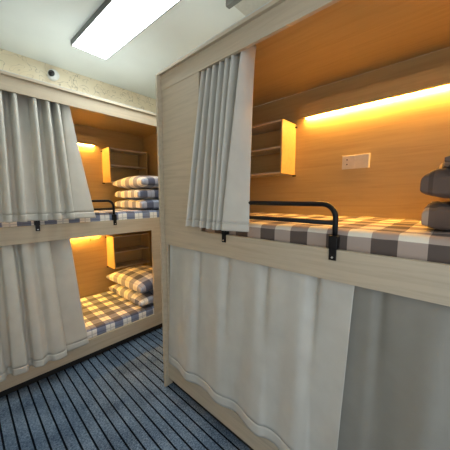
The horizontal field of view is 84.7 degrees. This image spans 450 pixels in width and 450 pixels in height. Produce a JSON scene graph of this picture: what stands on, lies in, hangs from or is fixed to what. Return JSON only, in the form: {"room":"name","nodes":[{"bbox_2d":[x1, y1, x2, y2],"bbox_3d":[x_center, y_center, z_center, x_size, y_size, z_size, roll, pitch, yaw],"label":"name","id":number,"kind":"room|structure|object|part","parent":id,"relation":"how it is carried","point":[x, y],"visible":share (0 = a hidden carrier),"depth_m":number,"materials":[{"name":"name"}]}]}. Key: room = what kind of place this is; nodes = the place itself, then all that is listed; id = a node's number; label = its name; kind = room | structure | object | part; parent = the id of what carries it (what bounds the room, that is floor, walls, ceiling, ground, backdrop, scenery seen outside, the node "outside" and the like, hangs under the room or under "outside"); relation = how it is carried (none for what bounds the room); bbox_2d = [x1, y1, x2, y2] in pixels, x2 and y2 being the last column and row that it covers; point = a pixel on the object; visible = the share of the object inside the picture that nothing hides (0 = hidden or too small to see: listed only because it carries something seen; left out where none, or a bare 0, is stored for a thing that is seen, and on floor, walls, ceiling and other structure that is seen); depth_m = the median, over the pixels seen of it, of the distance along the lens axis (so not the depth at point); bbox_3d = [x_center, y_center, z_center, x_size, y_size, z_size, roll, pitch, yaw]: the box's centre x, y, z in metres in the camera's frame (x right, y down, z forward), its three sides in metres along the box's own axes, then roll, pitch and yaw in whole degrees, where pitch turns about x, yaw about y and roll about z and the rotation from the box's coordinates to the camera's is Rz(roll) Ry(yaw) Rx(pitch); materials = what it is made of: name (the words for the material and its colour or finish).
{"room":"dormitory","nodes":[
{"label":"dormitory","id":0,"kind":"room"},
{"bbox_2d":[0,48,155,135],"bbox_3d":[-2.198,-0.229,2.376,0.060,2.928,3.700,6,8,43],"label":"wall","id":1,"kind":"structure","parent":0,"point":[11,62],"depth_m":2.74,"materials":[{"name":"paper"}]},
{"bbox_2d":[47,69,58,80],"bbox_3d":[-1.779,-1.556,2.559,0.109,0.105,0.105,6,8,43],"label":"security camera","id":2,"kind":"object","parent":1,"relation":"attached to","point":[53,75],"visible":1,"depth_m":2.53,"materials":[{"name":"white plastic"}]},
{"bbox_2d":[0,0,244,98],"bbox_3d":[-0.438,-1.478,0.551,4.805,0.050,3.640,6,8,43],"label":"ceiling","id":3,"kind":"structure","parent":0,"point":[43,31],"depth_m":2.13,"materials":[{"name":"paint"}]},
{"bbox_2d":[71,0,180,59],"bbox_3d":[-0.803,-1.579,1.909,1.216,0.042,0.311,5,8,40],"label":"ceiling light","id":4,"kind":"object","parent":3,"relation":"attached to","point":[115,23],"visible":1,"depth_m":1.93,"materials":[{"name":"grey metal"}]},
{"bbox_2d":[226,0,270,15],"bbox_3d":[0.431,-1.518,1.586,0.740,0.094,0.463,6,8,43],"label":"air conditioner","id":5,"kind":"object","parent":3,"relation":"attached to","point":[246,7],"depth_m":1.67,"materials":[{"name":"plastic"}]},
{"bbox_2d":[0,327,250,449],"bbox_3d":[-0.438,1.383,0.862,4.805,0.050,3.640,6,8,43],"label":"floor","id":6,"kind":"structure","parent":0,"point":[117,398],"depth_m":1.68,"materials":[{"name":"blue carpet"}]},
{"bbox_2d":[0,69,162,397],"bbox_3d":[-1.452,0.034,2.449,0.930,2.289,2.000,6,8,43],"label":"bunk bed","id":7,"kind":"object","parent":6,"relation":"on","point":[116,120],"visible":0.18,"depth_m":2.50,"materials":[{"name":"brown wood"}]},
{"bbox_2d":[0,239,88,381],"bbox_3d":[-1.480,0.595,1.851,0.190,0.953,0.784,6,8,43],"label":"curtain","id":8,"kind":"object","parent":7,"relation":"hanging from","point":[42,318],"visible":0.94,"depth_m":1.87,"materials":[{"name":"white fabric"}]},
{"bbox_2d":[0,90,95,222],"bbox_3d":[-1.457,-0.513,1.782,0.230,0.966,0.890,6,8,43],"label":"curtain","id":9,"kind":"object","parent":7,"relation":"hanging from","point":[43,178],"visible":0.92,"depth_m":1.83,"materials":[{"name":"white fabric"}]},
{"bbox_2d":[34,200,116,230],"bbox_3d":[-1.215,-0.093,2.058,0.034,0.232,0.611,6,8,43],"label":"guard rail","id":10,"kind":"object","parent":7,"relation":"attached to","point":[114,216],"visible":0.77,"depth_m":2.20,"materials":[{"name":"metal"}]},
{"bbox_3d":[-1.458,-1.091,2.331,0.916,0.018,2.000,6,8,43],"label":"roof panel","id":11,"kind":"part","parent":7,"relation":"part of","materials":[{"name":"brown wood"}]},
{"bbox_3d":[-1.141,-1.002,2.045,0.020,0.099,1.962,6,8,43],"label":"rail","id":12,"kind":"part","parent":7,"relation":"part of","materials":[{"name":"brown wood"}]},
{"bbox_2d":[0,208,158,227],"bbox_3d":[-1.466,-0.069,2.450,0.860,0.148,1.940,6,8,43],"label":"mattress","id":13,"kind":"object","parent":7,"relation":"on","point":[122,213],"visible":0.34,"depth_m":2.26,"materials":[{"name":"multicoloured fabric"}]},
{"bbox_2d":[115,199,158,208],"bbox_3d":[-0.926,-0.254,2.900,0.600,0.128,0.460,5,8,41],"label":"pillow","id":14,"kind":"object","parent":13,"relation":"on","point":[130,203],"visible":0.77,"depth_m":2.67,"materials":[{"name":"multicoloured fabric"}]},
{"bbox_2d":[115,189,158,198],"bbox_3d":[-0.940,-0.366,2.887,0.600,0.120,0.450,6,9,45],"label":"pillow","id":15,"kind":"object","parent":14,"relation":"on","point":[131,193],"visible":0.81,"depth_m":2.67,"materials":[{"name":"multicoloured fabric"}]},
{"bbox_2d":[112,175,158,188],"bbox_3d":[-0.941,-0.495,2.886,0.640,0.168,0.463,5,9,40],"label":"pillow","id":16,"kind":"object","parent":15,"relation":"on","point":[133,182],"visible":0.74,"depth_m":2.67,"materials":[{"name":"multicoloured fabric"}]},
{"bbox_3d":[-1.141,0.034,2.157,0.020,0.128,1.962,6,8,43],"label":"rail","id":17,"kind":"part","parent":7,"relation":"part of","materials":[{"name":"brown wood"}]},
{"bbox_3d":[-1.141,1.073,2.270,0.020,0.132,1.962,6,8,43],"label":"board","id":18,"kind":"part","parent":7,"relation":"part of","materials":[{"name":"brown wood"}]},
{"bbox_2d":[76,134,97,145],"bbox_3d":[-1.958,-0.913,2.402,0.088,0.095,1.334,6,8,43],"label":"lamp","id":19,"kind":"object","parent":7,"relation":"attached to","point":[81,139],"visible":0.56,"depth_m":2.78,"materials":[{"name":"laminate"}]},
{"bbox_3d":[-1.788,-0.036,2.756,0.012,2.161,1.962,6,8,43],"label":"panel","id":20,"kind":"part","parent":7,"relation":"part of","materials":[{"name":"laminate"}]},
{"bbox_3d":[-1.466,-1.080,2.341,0.868,0.006,1.962,6,8,43],"label":"ceiling panel","id":21,"kind":"part","parent":7,"relation":"part of","materials":[{"name":"laminate"}]},
{"bbox_2d":[80,290,153,338],"bbox_3d":[-1.466,0.965,2.563,0.860,0.142,1.940,6,8,43],"label":"mattress","id":22,"kind":"object","parent":7,"relation":"on","point":[107,311],"visible":0.26,"depth_m":2.57,"materials":[{"name":"multicoloured fabric"}]},
{"bbox_2d":[108,284,152,305],"bbox_3d":[-0.988,0.774,2.974,0.740,0.148,0.500,5,8,41],"label":"pillow","id":23,"kind":"object","parent":22,"relation":"on","point":[144,298],"visible":0.41,"depth_m":2.72,"materials":[{"name":"multicoloured fabric"}]},
{"bbox_2d":[106,265,152,292],"bbox_3d":[-0.998,0.618,2.960,0.740,0.183,0.500,5,8,39],"label":"pillow","id":24,"kind":"object","parent":23,"relation":"on","point":[139,278],"visible":0.73,"depth_m":2.79,"materials":[{"name":"multicoloured fabric"}]},
{"bbox_2d":[101,147,147,183],"bbox_3d":[-1.251,-0.718,3.097,0.212,0.409,0.493,6,8,43],"label":"wall shelf","id":25,"kind":"object","parent":7,"relation":"attached to","point":[117,164],"visible":0.81,"depth_m":3.13,"materials":[{"name":"laminate"}]},
{"bbox_3d":[-1.406,-0.706,2.931,0.212,0.397,0.015,6,8,43],"label":"panel","id":26,"kind":"part","parent":25,"relation":"part of","materials":[{"name":"laminate"}]},
{"bbox_3d":[-1.088,-0.743,3.270,0.212,0.397,0.015,6,8,43],"label":"panel","id":27,"kind":"part","parent":25,"relation":"part of","materials":[{"name":"laminate"}]},
{"bbox_2d":[105,231,150,268],"bbox_3d":[-1.251,0.319,3.210,0.212,0.409,0.493,6,8,43],"label":"wall shelf","id":28,"kind":"object","parent":7,"relation":"attached to","point":[133,248],"visible":1,"depth_m":3.25,"materials":[{"name":"laminate"}]},
{"bbox_3d":[-1.406,0.331,3.044,0.212,0.397,0.015,6,8,43],"label":"panel","id":29,"kind":"part","parent":28,"relation":"part of","materials":[{"name":"laminate"}]},
{"bbox_3d":[-1.088,0.294,3.383,0.212,0.397,0.015,6,8,43],"label":"panel","id":30,"kind":"part","parent":28,"relation":"part of","materials":[{"name":"laminate"}]},
{"bbox_3d":[-0.619,0.491,2.773,0.018,0.915,0.427,6,8,43],"label":"post","id":31,"kind":"part","parent":7,"relation":"part of","materials":[{"name":"brown wood"}]},
{"bbox_2d":[155,0,449,449],"bbox_3d":[0.579,0.143,1.446,2.000,2.289,0.930,6,8,43],"label":"bunk bed","id":32,"kind":"object","parent":6,"relation":"on","point":[303,46],"visible":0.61,"depth_m":1.49,"materials":[{"name":"brown wood"}]},
{"bbox_3d":[-0.147,0.081,2.118,0.019,2.267,0.930,6,8,43],"label":"panel","id":33,"kind":"part","parent":32,"relation":"part of","materials":[{"name":"brown wood"}]},
{"bbox_3d":[-0.420,0.592,1.847,0.023,0.915,0.018,6,8,43],"label":"post","id":34,"kind":"part","parent":32,"relation":"part of","materials":[{"name":"brown wood"}]},
{"bbox_3d":[-0.288,-0.438,1.611,0.384,0.928,0.018,6,8,43],"label":"panel","id":35,"kind":"part","parent":32,"relation":"part of","materials":[{"name":"brown wood"}]},
{"bbox_2d":[185,45,255,231],"bbox_3d":[-0.021,-0.462,1.381,0.468,0.960,0.208,6,8,43],"label":"curtain","id":36,"kind":"object","parent":32,"relation":"hanging from","point":[219,186],"visible":0.95,"depth_m":1.30,"materials":[{"name":"white fabric"}]},
{"bbox_3d":[0.583,-0.983,1.329,2.000,0.018,0.916,6,8,43],"label":"roof panel","id":37,"kind":"part","parent":32,"relation":"part of","materials":[{"name":"brown wood"}]},
{"bbox_3d":[0.289,1.184,1.246,1.962,0.132,0.020,6,8,43],"label":"board","id":38,"kind":"part","parent":32,"relation":"part of","materials":[{"name":"brown wood"}]},
{"bbox_3d":[0.289,-0.890,1.020,1.962,0.099,0.020,6,8,43],"label":"rail","id":39,"kind":"part","parent":32,"relation":"part of","materials":[{"name":"brown wood"}]},
{"bbox_2d":[169,245,354,449],"bbox_3d":[0.041,0.628,1.428,1.259,0.928,0.107,6,8,43],"label":"curtain","id":40,"kind":"object","parent":32,"relation":"hanging from","point":[268,345],"visible":0.96,"depth_m":1.26,"materials":[{"name":"white fabric"}]},
{"bbox_2d":[250,119,296,177],"bbox_3d":[0.326,-0.607,2.078,0.493,0.409,0.212,6,8,43],"label":"wall shelf","id":41,"kind":"object","parent":32,"relation":"attached to","point":[273,143],"visible":0.62,"depth_m":2.04,"materials":[{"name":"laminate"}]},
{"bbox_3d":[0.492,-0.596,1.923,0.015,0.397,0.212,6,8,43],"label":"panel","id":42,"kind":"part","parent":41,"relation":"part of","materials":[{"name":"laminate"}]},
{"bbox_2d":[221,201,339,260],"bbox_3d":[0.218,0.002,1.179,0.626,0.232,0.034,6,8,43],"label":"guard rail","id":43,"kind":"object","parent":32,"relation":"attached to","point":[334,239],"visible":0.73,"depth_m":1.03,"materials":[{"name":"metal"}]},
{"bbox_3d":[0.289,0.145,1.133,1.962,0.128,0.020,6,8,43],"label":"rail","id":44,"kind":"part","parent":32,"relation":"part of","materials":[{"name":"brown wood"}]},
{"bbox_2d":[202,212,449,263],"bbox_3d":[0.592,0.040,1.449,1.940,0.148,0.860,6,8,43],"label":"mattress","id":45,"kind":"object","parent":32,"relation":"on","point":[402,238],"visible":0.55,"depth_m":1.02,"materials":[{"name":"multicoloured fabric"}]},
{"bbox_2d":[421,201,449,230],"bbox_3d":[1.111,-0.048,0.975,0.500,0.135,0.560,5,8,41],"label":"pillow","id":46,"kind":"object","parent":45,"relation":"on","point":[436,215],"visible":1,"depth_m":0.91,"materials":[{"name":"grey fabric"}]},
{"bbox_2d":[420,167,449,198],"bbox_3d":[1.115,-0.170,0.944,0.560,0.143,0.490,-6,8,-42],"label":"pillow","id":47,"kind":"object","parent":46,"relation":"on","point":[436,183],"visible":1,"depth_m":0.92,"materials":[{"name":"grey fabric"}]},
{"bbox_2d":[437,156,449,168],"bbox_3d":[1.086,-0.254,0.906,0.460,0.096,0.520,5,8,37],"label":"pillow","id":48,"kind":"object","parent":47,"relation":"on","point":[446,163],"visible":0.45,"depth_m":0.89,"materials":[{"name":"fabric"}]},
{"bbox_3d":[0.891,0.071,1.776,1.962,2.161,0.012,6,8,43],"label":"panel","id":49,"kind":"part","parent":32,"relation":"part of","materials":[{"name":"laminate"}]},
{"bbox_3d":[0.592,-0.971,1.339,1.962,0.006,0.868,6,8,43],"label":"ceiling panel","id":50,"kind":"part","parent":32,"relation":"part of","materials":[{"name":"laminate"}]},
{"bbox_2d":[342,153,369,169],"bbox_3d":[0.897,-0.436,1.698,0.174,0.094,0.012,6,8,43],"label":"wall socket","id":51,"kind":"object","parent":32,"relation":"attached to","point":[359,160],"visible":1,"depth_m":1.69,"materials":[{"name":"beige plastic"}]},
{"bbox_2d":[299,64,449,118],"bbox_3d":[1.079,-0.807,1.436,1.334,0.095,0.088,6,8,43],"label":"lamp","id":52,"kind":"object","parent":32,"relation":"attached to","point":[439,77],"visible":1,"depth_m":1.50,"materials":[{"name":"laminate"}]},
{"bbox_2d":[337,286,449,449],"bbox_3d":[0.719,0.698,0.782,0.711,0.928,0.110,6,8,43],"label":"curtain","id":53,"kind":"object","parent":32,"relation":"hanging from","point":[396,392],"visible":0.85,"depth_m":0.88,"materials":[{"name":"white fabric"}]},
{"bbox_2d":[259,48,444,105],"bbox_3d":[0.823,-0.194,2.053,4.805,2.928,0.060,6,8,43],"label":"wall","id":54,"kind":"structure","parent":0,"point":[444,48],"depth_m":1.75,"materials":[{"name":"paper"}]}
]}

